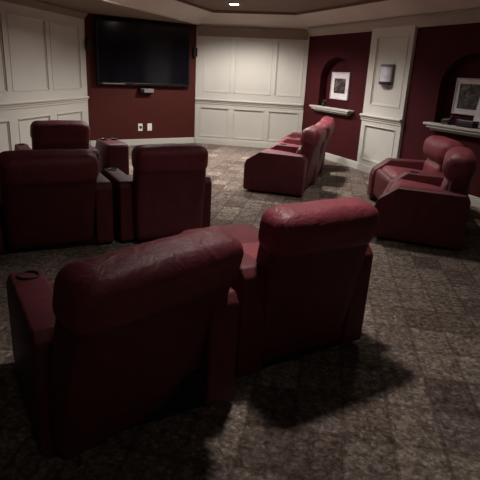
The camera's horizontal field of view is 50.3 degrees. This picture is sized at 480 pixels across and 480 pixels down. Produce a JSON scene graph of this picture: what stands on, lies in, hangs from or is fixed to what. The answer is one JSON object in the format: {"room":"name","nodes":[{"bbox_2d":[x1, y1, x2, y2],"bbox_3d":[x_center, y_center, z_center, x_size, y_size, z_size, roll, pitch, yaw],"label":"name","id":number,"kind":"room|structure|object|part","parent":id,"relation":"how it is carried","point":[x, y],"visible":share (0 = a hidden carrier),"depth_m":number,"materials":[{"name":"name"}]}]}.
{"room":"home theater","nodes":[
{"label":"home theater","id":0,"kind":"room"},
{"bbox_2d":[0,1,89,152],"bbox_3d":[-4.094,-1.326,3.919,0.150,2.780,12.302,6,18,9],"label":"wall","id":1,"kind":"structure","parent":0,"point":[43,53],"depth_m":8.09,"materials":[{"name":"beige paint"}]},
{"bbox_2d":[0,0,87,18],"bbox_3d":[-3.946,-2.253,3.578,0.120,0.105,12.272,6,18,9],"label":"trim","id":2,"kind":"structure","parent":1,"relation":"attached to","point":[36,4],"depth_m":8.16,"materials":[{"name":"brown paint"}]},
{"bbox_2d":[0,96,88,110],"bbox_3d":[-4.038,-0.867,4.038,0.075,0.110,12.272,6,18,9],"label":"trim","id":3,"kind":"structure","parent":1,"relation":"attached to","point":[69,100],"depth_m":8.23,"materials":[{"name":"beige paint"}]},
{"bbox_2d":[38,0,196,24],"bbox_3d":[-0.342,-2.353,4.245,9.360,0.001,13.522,3,18,0],"label":"ceiling","id":4,"kind":"structure","parent":0,"point":[100,7],"depth_m":8.63,"materials":[{"name":"brown paint"}]},
{"bbox_2d":[84,13,196,140],"bbox_3d":[-1.972,-3.344,10.382,2.403,2.780,0.120,-10,22,-33],"label":"wall","id":5,"kind":"structure","parent":0,"point":[114,111],"depth_m":10.45,"materials":[{"name":"red paint"}]},
{"bbox_2d":[85,39,90,49],"bbox_3d":[-2.831,-3.635,9.501,0.090,0.180,0.103,-10,22,-33],"label":"wall speaker","id":6,"kind":"object","parent":5,"relation":"attached to","point":[87,41],"visible":1,"depth_m":9.46,"materials":[{"name":"black plastic"}]},
{"bbox_2d":[86,40,90,48],"bbox_3d":[-2.803,-3.621,9.463,0.076,0.160,0.004,-10,22,-33],"label":"grille","id":7,"kind":"object","parent":6,"relation":"attached to","point":[88,41],"depth_m":9.46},
{"bbox_2d":[138,124,142,130],"bbox_3d":[-2.065,-2.337,10.592,0.100,0.150,0.018,-10,22,-33],"label":"wall plate","id":8,"kind":"object","parent":5,"relation":"attached to","point":[140,126],"visible":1,"depth_m":10.59,"materials":[{"name":"white plastic"}]},
{"bbox_2d":[90,137,193,146],"bbox_3d":[-1.990,-2.061,10.734,2.343,0.125,0.040,-10,22,-33],"label":"baseboard","id":9,"kind":"structure","parent":5,"relation":"attached to","point":[130,142],"depth_m":10.85,"materials":[{"name":"beige paint"}]},
{"bbox_2d":[94,18,190,86],"bbox_3d":[-1.893,-3.685,10.166,2.010,1.180,0.109,-10,22,-33],"label":"television","id":10,"kind":"object","parent":5,"relation":"attached to","point":[127,52],"visible":1,"depth_m":10.07,"materials":[{"name":"black plastic"}]},
{"bbox_2d":[138,88,153,92],"bbox_3d":[-1.905,-3.035,10.384,0.300,0.100,0.125,-10,22,-33],"label":"sensor box","id":11,"kind":"object","parent":5,"relation":"attached to","point":[140,90],"visible":1,"depth_m":10.33,"materials":[{"name":"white plastic"}]},
{"bbox_3d":[-1.842,-3.023,10.357,0.210,0.070,0.005,-10,22,-33],"label":"plate","id":12,"kind":"part","parent":11,"relation":"part of","materials":[{"name":"grey plastic"}]},
{"bbox_2d":[147,123,151,130],"bbox_3d":[-1.893,-2.367,10.709,0.100,0.150,0.014,-10,22,-33],"label":"wall plate","id":13,"kind":"object","parent":5,"relation":"attached to","point":[149,125],"visible":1,"depth_m":10.70,"materials":[{"name":"white plastic"}]},
{"bbox_2d":[192,48,197,56],"bbox_3d":[-0.955,-3.953,10.757,0.090,0.180,0.103,-10,22,-33],"label":"wall speaker","id":14,"kind":"object","parent":5,"relation":"attached to","point":[194,50],"visible":1,"depth_m":10.72,"materials":[{"name":"black plastic"}]},
{"bbox_2d":[0,143,479,479],"bbox_3d":[-0.461,0.012,5.022,9.360,0.100,13.522,3,18,0],"label":"floor","id":15,"kind":"structure","parent":0,"point":[400,400],"depth_m":2.59,"materials":[{"name":"carpet"}]},
{"bbox_2d":[0,149,113,254],"bbox_3d":[-1.723,-0.410,4.512,1.060,0.898,1.118,-7,20,-26],"label":"recliner","id":16,"kind":"object","parent":15,"relation":"on","point":[50,199],"visible":1,"depth_m":4.17,"materials":[{"name":"red leather"}]},
{"bbox_2d":[0,191,3,221],"bbox_3d":[-1.796,-0.370,4.668,0.818,0.292,0.721,-7,20,-26],"label":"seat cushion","id":17,"kind":"object","parent":16,"relation":"on","point":[1,212],"depth_m":4.27,"materials":[{"name":"red leather"}]},
{"bbox_3d":[-2.196,-0.270,4.466,0.150,0.556,0.850,-7,20,-26],"label":"armrest","id":18,"kind":"part","parent":16,"relation":"part of","materials":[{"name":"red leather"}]},
{"bbox_3d":[-1.585,-0.296,4.263,0.732,0.794,0.420,-7,20,-26],"label":"backrest","id":19,"kind":"part","parent":16,"relation":"part of","materials":[{"name":"red leather"}]},
{"bbox_3d":[-1.387,-0.363,4.872,0.150,0.556,0.850,-7,20,-26],"label":"armrest","id":20,"kind":"part","parent":16,"relation":"part of","materials":[{"name":"red leather"}]},
{"bbox_2d":[14,120,99,171],"bbox_3d":[-2.275,-1.054,6.344,0.890,0.925,1.039,-7,21,-27],"label":"recliner","id":21,"kind":"object","parent":15,"relation":"on","point":[45,134],"visible":0.41,"depth_m":5.85,"materials":[{"name":"red leather"}]},
{"bbox_3d":[-2.654,-0.887,6.304,0.150,0.536,0.850,-7,21,-27],"label":"armrest","id":22,"kind":"part","parent":21,"relation":"part of","materials":[{"name":"red leather"}]},
{"bbox_3d":[-2.133,-0.943,6.098,0.634,0.813,0.354,-7,21,-27],"label":"backrest","id":23,"kind":"part","parent":21,"relation":"part of","materials":[{"name":"red leather"}]},
{"bbox_3d":[-2.002,-0.966,6.645,0.150,0.536,0.850,-7,21,-27],"label":"armrest","id":24,"kind":"part","parent":21,"relation":"part of","materials":[{"name":"red leather"}]},
{"bbox_2d":[95,138,128,174],"bbox_3d":[-1.715,-1.032,6.844,0.280,0.624,0.680,-7,21,-27],"label":"console","id":25,"kind":"object","parent":15,"relation":"on","point":[113,153],"visible":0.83,"depth_m":6.55,"materials":[{"name":"red leather"}]},
{"bbox_2d":[6,226,243,458],"bbox_3d":[-0.527,0.347,2.366,0.890,0.915,1.139,-8,21,-29],"label":"recliner","id":26,"kind":"object","parent":15,"relation":"on","point":[130,337],"visible":1,"depth_m":2.00,"materials":[{"name":"red leather"}]},
{"bbox_3d":[-0.926,0.480,2.346,0.150,0.576,0.850,-8,21,-29],"label":"armrest","id":27,"kind":"part","parent":26,"relation":"part of","materials":[{"name":"red leather"}]},
{"bbox_3d":[-0.402,0.445,2.160,0.363,0.802,0.800,18,24,39],"label":"backrest","id":28,"kind":"part","parent":26,"relation":"part of","materials":[{"name":"red leather"}]},
{"bbox_3d":[-0.287,0.394,2.709,0.150,0.576,0.850,-8,21,-29],"label":"armrest","id":29,"kind":"part","parent":26,"relation":"part of","materials":[{"name":"red leather"}]},
{"bbox_2d":[101,143,211,241],"bbox_3d":[-0.814,-0.533,4.997,0.890,0.916,1.042,-7,20,-26],"label":"recliner","id":30,"kind":"object","parent":15,"relation":"on","point":[167,193],"visible":0.92,"depth_m":4.60,"materials":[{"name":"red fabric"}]},
{"bbox_3d":[-1.194,-0.382,4.960,0.150,0.556,0.850,-7,20,-26],"label":"armrest","id":31,"kind":"part","parent":30,"relation":"part of","materials":[{"name":"red leather"}]},
{"bbox_3d":[-0.646,-0.406,4.693,0.664,0.797,0.243,-7,20,-26],"label":"backrest","id":32,"kind":"part","parent":30,"relation":"part of","materials":[{"name":"red leather"}]},
{"bbox_3d":[-0.536,-0.457,5.290,0.150,0.556,0.850,-7,20,-26],"label":"armrest","id":33,"kind":"part","parent":30,"relation":"part of","materials":[{"name":"red leather"}]},
{"bbox_2d":[180,197,378,376],"bbox_3d":[0.134,0.110,3.140,0.890,0.946,1.261,-9,21,-31],"label":"recliner","id":34,"kind":"object","parent":15,"relation":"on","point":[301,284],"visible":0.8,"depth_m":2.64,"materials":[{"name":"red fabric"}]},
{"bbox_3d":[-0.152,0.303,2.940,0.150,0.616,0.850,-9,21,-31],"label":"armrest","id":35,"kind":"part","parent":34,"relation":"part of","materials":[{"name":"red leather"}]},
{"bbox_2d":[242,242,259,258],"bbox_3d":[0.155,0.233,3.135,0.643,0.291,0.721,-9,21,-31],"label":"seat cushion","id":36,"kind":"object","parent":34,"relation":"on","point":[251,248],"depth_m":3.21,"materials":[{"name":"red leather"}]},
{"bbox_3d":[0.365,0.256,2.798,0.664,0.832,0.314,-9,21,-31],"label":"backrest","id":37,"kind":"part","parent":34,"relation":"part of","materials":[{"name":"red leather"}]},
{"bbox_3d":[0.474,0.209,3.323,0.150,0.616,0.850,-9,21,-31],"label":"armrest","id":38,"kind":"part","parent":34,"relation":"part of","materials":[{"name":"red leather"}]},
{"bbox_2d":[243,116,334,195],"bbox_3d":[0.908,-1.440,8.046,1.020,0.900,2.911,7,19,13],"label":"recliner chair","id":39,"kind":"object","parent":15,"relation":"on","point":[290,166],"visible":1,"depth_m":6.84,"materials":[{"name":"red leather"}]},
{"bbox_3d":[0.471,-0.915,6.887,0.830,0.526,0.190,9,19,17],"label":"armrest","id":40,"kind":"part","parent":39,"relation":"part of","materials":[{"name":"red leather"}]},
{"bbox_2d":[264,149,294,153],"bbox_3d":[0.592,-1.107,7.269,0.719,0.290,0.738,9,19,17],"label":"seat cushion","id":41,"kind":"object","parent":39,"relation":"on","point":[292,151],"depth_m":7.51,"materials":[{"name":"red leather"}]},
{"bbox_3d":[0.758,-1.164,7.689,0.830,0.526,0.233,8,19,15],"label":"armrest","id":42,"kind":"part","parent":39,"relation":"part of","materials":[{"name":"red leather"}]},
{"bbox_3d":[0.988,-1.424,8.514,0.830,0.526,0.233,7,19,11],"label":"armrest","id":43,"kind":"part","parent":39,"relation":"part of","materials":[{"name":"red leather"}]},
{"bbox_3d":[1.156,-1.688,9.344,0.830,0.526,0.190,6,18,9],"label":"armrest","id":44,"kind":"part","parent":39,"relation":"part of","materials":[{"name":"red leather"}]},
{"bbox_3d":[0.954,-1.112,7.139,0.297,0.775,0.654,9,19,17],"label":"backrest","id":45,"kind":"part","parent":39,"relation":"part of","materials":[{"name":"red leather"}]},
{"bbox_3d":[1.221,-1.375,7.979,0.297,0.776,0.654,7,19,13],"label":"backrest","id":46,"kind":"part","parent":39,"relation":"part of","materials":[{"name":"red leather"}]},
{"bbox_2d":[367,135,477,249],"bbox_3d":[2.059,-0.677,5.876,1.035,0.917,2.245,7,19,11],"label":"recliner chair","id":47,"kind":"object","parent":15,"relation":"on","point":[428,202],"visible":1,"depth_m":5.01,"materials":[{"name":"red leather"}]},
{"bbox_3d":[2.183,-0.812,6.835,0.870,0.526,0.190,4,18,2],"label":"armrest","id":48,"kind":"part","parent":47,"relation":"part of","materials":[{"name":"red leather"}]},
{"bbox_2d":[382,166,423,177],"bbox_3d":[2.159,-0.730,6.368,0.723,0.291,0.807,4,18,2],"label":"seat cushion","id":49,"kind":"object","parent":47,"relation":"on","point":[387,171],"depth_m":6.36,"materials":[{"name":"red leather"}]},
{"bbox_2d":[389,179,439,190],"bbox_3d":[1.945,-0.439,5.446,0.720,0.290,0.796,10,19,20],"label":"seat cushion","id":50,"kind":"object","parent":47,"relation":"on","point":[424,183],"depth_m":5.59,"materials":[{"name":"red leather"}]},
{"bbox_3d":[1.772,-0.245,5.049,0.870,0.526,0.190,10,19,20],"label":"armrest","id":51,"kind":"part","parent":47,"relation":"part of","materials":[{"name":"red leather"}]},
{"bbox_3d":[2.131,-0.511,5.912,0.870,0.526,0.396,7,19,11],"label":"armrest","id":52,"kind":"part","parent":47,"relation":"part of","materials":[{"name":"red leather"}]},
{"bbox_2d":[422,159,441,172],"bbox_3d":[2.391,-0.769,6.346,0.163,0.440,0.606,4,18,2],"label":"lumbar cushion","id":53,"kind":"object","parent":47,"relation":"on","point":[430,165],"depth_m":6.23,"materials":[{"name":"red leather"}]},
{"bbox_2d":[440,177,448,190],"bbox_3d":[2.163,-0.454,5.351,0.164,0.444,0.611,10,19,20],"label":"lumbar cushion","id":54,"kind":"object","parent":47,"relation":"on","point":[445,184],"depth_m":5.10,"materials":[{"name":"red leather"}]},
{"bbox_3d":[2.246,-0.453,5.315,0.212,0.774,0.791,10,19,20],"label":"backrest","id":55,"kind":"part","parent":47,"relation":"part of","materials":[{"name":"red leather"}]},
{"bbox_2d":[194,33,309,142],"bbox_3d":[0.217,-3.388,10.853,2.357,2.780,0.150,6,18,9],"label":"wall","id":56,"kind":"structure","parent":0,"point":[228,68],"depth_m":10.84,"materials":[{"name":"beige paint"}]},
{"bbox_2d":[195,137,276,148],"bbox_3d":[0.141,-2.109,11.206,2.317,0.125,0.040,6,18,9],"label":"baseboard","id":57,"kind":"structure","parent":56,"relation":"attached to","point":[197,140],"depth_m":11.23,"materials":[{"name":"beige paint"}]},
{"bbox_2d":[195,98,302,109],"bbox_3d":[0.174,-2.918,10.923,2.347,0.110,0.075,6,18,9],"label":"trim","id":58,"kind":"structure","parent":56,"relation":"attached to","point":[197,100],"depth_m":10.91,"materials":[{"name":"beige paint"}]},
{"bbox_2d":[197,25,307,39],"bbox_3d":[0.243,-4.251,10.461,2.297,0.205,0.120,6,18,9],"label":"trim","id":59,"kind":"structure","parent":56,"relation":"attached to","point":[202,30],"depth_m":10.44,"materials":[{"name":"brown paint"}]},
{"bbox_2d":[176,0,385,14],"bbox_3d":[-0.056,-2.577,4.128,7.732,0.150,12.366,3,18,0],"label":"ceiling","id":60,"kind":"structure","parent":0,"point":[273,7],"depth_m":8.95,"materials":[{"name":"brown paint"}]},
{"bbox_2d":[302,23,479,197],"bbox_3d":[2.537,-2.441,8.327,0.300,2.780,5.400,-5,20,-22],"label":"wall","id":61,"kind":"structure","parent":0,"point":[444,54],"depth_m":7.76,"materials":[{"name":"red paint"}]},
{"bbox_2d":[102,0,479,28],"bbox_3d":[-0.117,-2.424,4.214,8.808,0.200,13.405,3,18,0],"label":"ceiling","id":62,"kind":"structure","parent":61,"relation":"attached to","point":[388,9],"depth_m":8.64,"materials":[{"name":"beige paint"}]},
{"bbox_2d":[309,105,353,115],"bbox_3d":[1.719,-2.473,9.735,0.139,0.105,1.380,-5,20,-22],"label":"wall ledge","id":63,"kind":"object","parent":61,"relation":"attached to","point":[339,111],"visible":1,"depth_m":9.60,"materials":[{"name":"beige paint"}]},
{"bbox_2d":[330,72,350,100],"bbox_3d":[1.905,-2.938,9.745,0.030,0.500,0.610,-5,20,-22],"label":"framed picture","id":64,"kind":"object","parent":61,"relation":"attached to","point":[340,81],"visible":0.99,"depth_m":9.72},
{"bbox_2d":[333,78,345,93],"bbox_3d":[1.900,-2.938,9.743,0.004,0.270,0.380,-5,20,-22],"label":"print","id":65,"kind":"object","parent":64,"relation":"attached to","point":[339,84],"depth_m":9.74},
{"bbox_2d":[325,153,356,167],"bbox_3d":[1.704,-1.657,10.072,0.040,0.125,2.120,-5,20,-22],"label":"baseboard","id":66,"kind":"structure","parent":61,"relation":"attached to","point":[344,161],"depth_m":9.60,"materials":[{"name":"beige paint"}]},
{"bbox_2d":[360,113,402,125],"bbox_3d":[2.304,-1.985,8.414,0.075,0.110,1.070,-5,20,-22],"label":"trim","id":67,"kind":"structure","parent":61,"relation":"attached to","point":[368,117],"depth_m":8.34,"materials":[{"name":"beige paint"}]},
{"bbox_2d":[357,25,417,166],"bbox_3d":[2.419,-2.437,8.299,0.180,2.780,1.040,-5,20,-22],"label":"wall panel","id":68,"kind":"object","parent":61,"relation":"attached to","point":[378,142],"visible":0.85,"depth_m":8.26,"materials":[{"name":"beige paint"}]},
{"bbox_2d":[355,162,372,173],"bbox_3d":[2.281,-1.172,8.683,0.040,0.125,1.060,-5,20,-22],"label":"baseboard","id":69,"kind":"structure","parent":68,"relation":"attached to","point":[362,167],"depth_m":8.92,"materials":[{"name":"beige paint"}]},
{"bbox_2d":[378,64,394,84],"bbox_3d":[2.316,-2.647,8.169,0.092,0.320,0.310,-5,20,-22],"label":"wall sconce","id":70,"kind":"object","parent":68,"relation":"attached to","point":[387,70],"visible":1,"depth_m":8.10,"materials":[{"name":"white glass"}]},
{"bbox_3d":[2.319,-2.650,8.170,0.081,0.225,0.270,-5,20,-22],"label":"lamp shade","id":71,"kind":"part","parent":70,"relation":"part of","materials":[{"name":"white glass"}]},
{"bbox_2d":[307,10,479,35],"bbox_3d":[2.820,-3.008,6.962,0.120,0.135,7.550,-5,20,-22],"label":"trim","id":72,"kind":"structure","parent":61,"relation":"attached to","point":[465,17],"depth_m":7.64,"materials":[{"name":"beige paint"}]},
{"bbox_2d":[423,122,479,137],"bbox_3d":[2.958,-1.482,6.910,0.139,0.105,1.260,-5,20,-22],"label":"wall ledge","id":73,"kind":"object","parent":61,"relation":"attached to","point":[454,129],"visible":0.98,"depth_m":6.94,"materials":[{"name":"beige paint"}]},
{"bbox_2d":[441,115,454,124],"bbox_3d":[2.886,-1.673,7.101,0.069,0.132,0.213,-5,20,-22],"label":"bird figurine","id":74,"kind":"object","parent":73,"relation":"on","point":[447,121],"visible":0.99,"depth_m":7.07,"materials":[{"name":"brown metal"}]},
{"bbox_2d":[456,119,478,128],"bbox_3d":[3.019,-1.542,6.790,0.110,0.090,0.290,-5,20,-22],"label":"box","id":75,"kind":"object","parent":73,"relation":"on","point":[460,123],"visible":1,"depth_m":6.73,"materials":[{"name":"brown metal"}]},
{"bbox_3d":[3.021,-1.575,6.779,0.110,0.020,0.290,-5,20,-22],"label":"lid","id":76,"kind":"part","parent":75,"relation":"part of","materials":[{"name":"black plastic"}]},
{"bbox_2d":[473,98,479,128],"bbox_3d":[3.155,-1.657,6.671,0.063,0.404,0.200,-5,20,-22],"label":"card","id":77,"kind":"object","parent":73,"relation":"on","point":[477,113],"visible":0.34,"depth_m":6.71,"materials":[{"name":"white paper"}]},
{"bbox_2d":[451,78,479,115],"bbox_3d":[3.152,-1.932,6.906,0.030,0.480,0.660,-5,20,-22],"label":"framed picture","id":78,"kind":"object","parent":61,"relation":"attached to","point":[467,90],"visible":1,"depth_m":7.00},
{"bbox_2d":[456,84,479,109],"bbox_3d":[3.147,-1.931,6.904,0.004,0.330,0.510,-5,20,-22],"label":"print","id":79,"kind":"object","parent":78,"relation":"attached to","point":[468,95],"depth_m":6.98},
{"bbox_2d":[468,195,479,207],"bbox_3d":[2.930,-0.677,7.278,0.040,0.125,2.190,-5,20,-22],"label":"baseboard","id":80,"kind":"structure","parent":61,"relation":"attached to","point":[475,201],"depth_m":6.79,"materials":[{"name":"beige paint"}]}
]}

